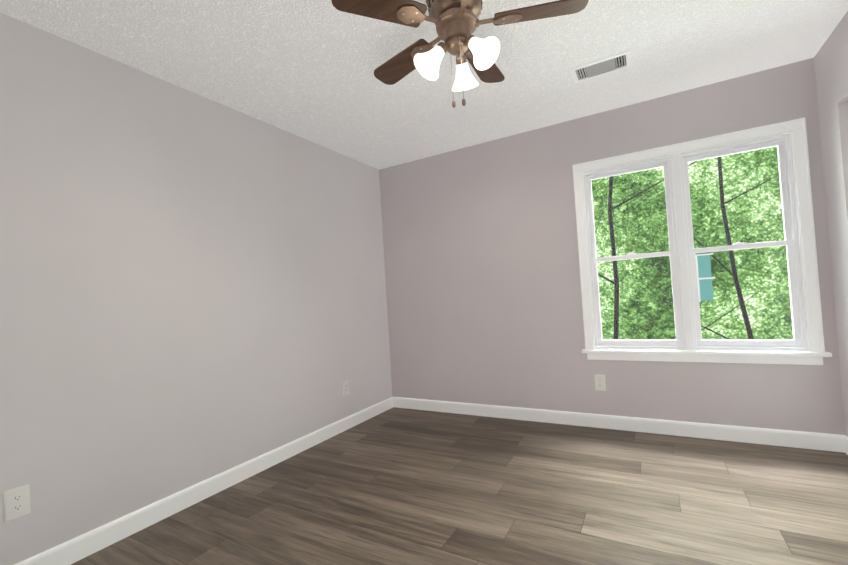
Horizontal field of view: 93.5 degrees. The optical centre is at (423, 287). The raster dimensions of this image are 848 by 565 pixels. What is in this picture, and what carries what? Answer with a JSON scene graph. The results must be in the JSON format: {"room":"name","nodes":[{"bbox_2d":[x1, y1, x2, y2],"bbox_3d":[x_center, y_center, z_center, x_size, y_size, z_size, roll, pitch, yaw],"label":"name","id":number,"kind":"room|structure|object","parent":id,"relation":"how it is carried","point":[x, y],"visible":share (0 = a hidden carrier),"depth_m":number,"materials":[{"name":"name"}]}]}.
{"room":"empty bedroom","nodes":[
{"label":"empty bedroom","id":0,"kind":"room"},
{"bbox_2d":[0,12,391,564],"bbox_3d":[-1.415,0.026,2.405,0.115,2.440,4.275,-4,-1,30],"label":"wall","id":1,"kind":"structure","parent":0,"point":[192,288],"depth_m":2.19,"materials":[{"name":"paint"}]},
{"bbox_2d":[3,484,30,521],"bbox_3d":[-1.698,0.899,1.666,0.009,0.122,0.078,-4,-1,30],"label":"electrical outlet","id":2,"kind":"object","parent":1,"relation":"attached to","point":[17,502],"visible":1,"depth_m":1.66,"materials":[{"name":"white plastic"}]},
{"bbox_2d":[15,397,392,564],"bbox_3d":[-1.298,1.188,2.328,0.014,0.103,4.000,-4,-1,30],"label":"baseboard","id":3,"kind":"structure","parent":1,"relation":"attached to","point":[75,549],"depth_m":2.23,"materials":[{"name":"white wood"}]},
{"bbox_2d":[342,380,348,395],"bbox_3d":[-0.678,0.876,3.467,0.009,0.122,0.078,-4,-1,30],"label":"electrical outlet","id":4,"kind":"object","parent":1,"relation":"attached to","point":[345,385],"visible":1,"depth_m":3.46,"materials":[{"name":"white plastic"}]},
{"bbox_2d":[0,0,847,169],"bbox_3d":[0.133,-1.362,1.510,3.862,0.100,4.275,-4,-1,30],"label":"ceiling","id":5,"kind":"structure","parent":0,"point":[304,69],"depth_m":2.24,"materials":[{"name":"white paint"}]},
{"bbox_2d":[331,0,588,107],"bbox_3d":[0.167,-1.041,1.801,1.063,0.532,1.024,-4,-1,30],"label":"ceiling fan","id":6,"kind":"object","parent":5,"relation":"hanging from","point":[457,23],"visible":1,"depth_m":1.71,"materials":[{"name":"brown wood"}]},
{"bbox_2d":[570,50,631,83],"bbox_3d":[1.082,-1.344,2.441,0.330,0.013,0.195,-4,-1,30],"label":"ceiling vent","id":7,"kind":"object","parent":5,"relation":"in","point":[601,67],"visible":1,"depth_m":2.43,"materials":[{"name":"white metal"}]},
{"bbox_2d":[71,407,847,564],"bbox_3d":[0.289,1.173,1.454,3.862,0.100,4.275,-4,-1,30],"label":"floor","id":8,"kind":"structure","parent":0,"point":[397,486],"depth_m":2.07,"materials":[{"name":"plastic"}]},
{"bbox_2d":[379,58,844,434],"bbox_3d":[1.275,-0.121,3.244,3.747,2.440,0.160,-4,-1,30],"label":"wall","id":9,"kind":"structure","parent":0,"point":[482,277],"depth_m":3.30,"materials":[{"name":"paint"}]},
{"bbox_2d":[594,375,605,390],"bbox_3d":[1.371,0.741,3.104,0.078,0.122,0.009,-4,-1,30],"label":"electrical outlet","id":10,"kind":"object","parent":9,"relation":"attached to","point":[600,383],"visible":1,"depth_m":3.10,"materials":[{"name":"white plastic"}]},
{"bbox_2d":[393,397,844,452],"bbox_3d":[1.124,1.059,3.245,3.332,0.103,0.014,-4,-1,30],"label":"baseboard","id":11,"kind":"structure","parent":9,"relation":"attached to","point":[804,440],"depth_m":2.94,"materials":[{"name":"white wood"}]},
{"bbox_2d":[572,117,831,364],"bbox_3d":[1.854,-0.247,2.860,1.433,1.547,0.165,-4,-1,30],"label":"window","id":12,"kind":"structure","parent":9,"relation":"in","point":[805,346],"depth_m":2.82,"materials":[{"name":"white wood"}]},
{"bbox_2d":[814,11,847,436],"bbox_3d":[1.566,-0.195,0.688,0.115,2.440,4.000,-4,-1,30],"label":"wall","id":13,"kind":"structure","parent":0,"point":[831,65],"depth_m":2.32,"materials":[{"name":"paint"}]},
{"bbox_2d":[844,435,847,454],"bbox_3d":[2.495,0.954,2.306,0.014,0.103,0.294,-4,-1,30],"label":"baseboard","id":14,"kind":"structure","parent":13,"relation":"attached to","point":[846,444],"depth_m":2.40,"materials":[{"name":"white wood"}]},
{"label":"outside","id":15,"kind":"structure","parent":0,"visible":0},
{"bbox_2d":[591,146,792,350],"bbox_3d":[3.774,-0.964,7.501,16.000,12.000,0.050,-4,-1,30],"label":"tree foliage","id":16,"kind":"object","parent":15,"point":[740,209],"depth_m":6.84,"materials":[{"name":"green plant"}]},
{"bbox_2d":[696,253,714,301],"bbox_3d":[4.232,-0.144,5.983,0.215,0.720,0.080,-4,-1,30],"label":"window","id":17,"kind":"structure","parent":15,"point":[704,289],"depth_m":5.97,"materials":[{"name":"teal glass"}]}
]}

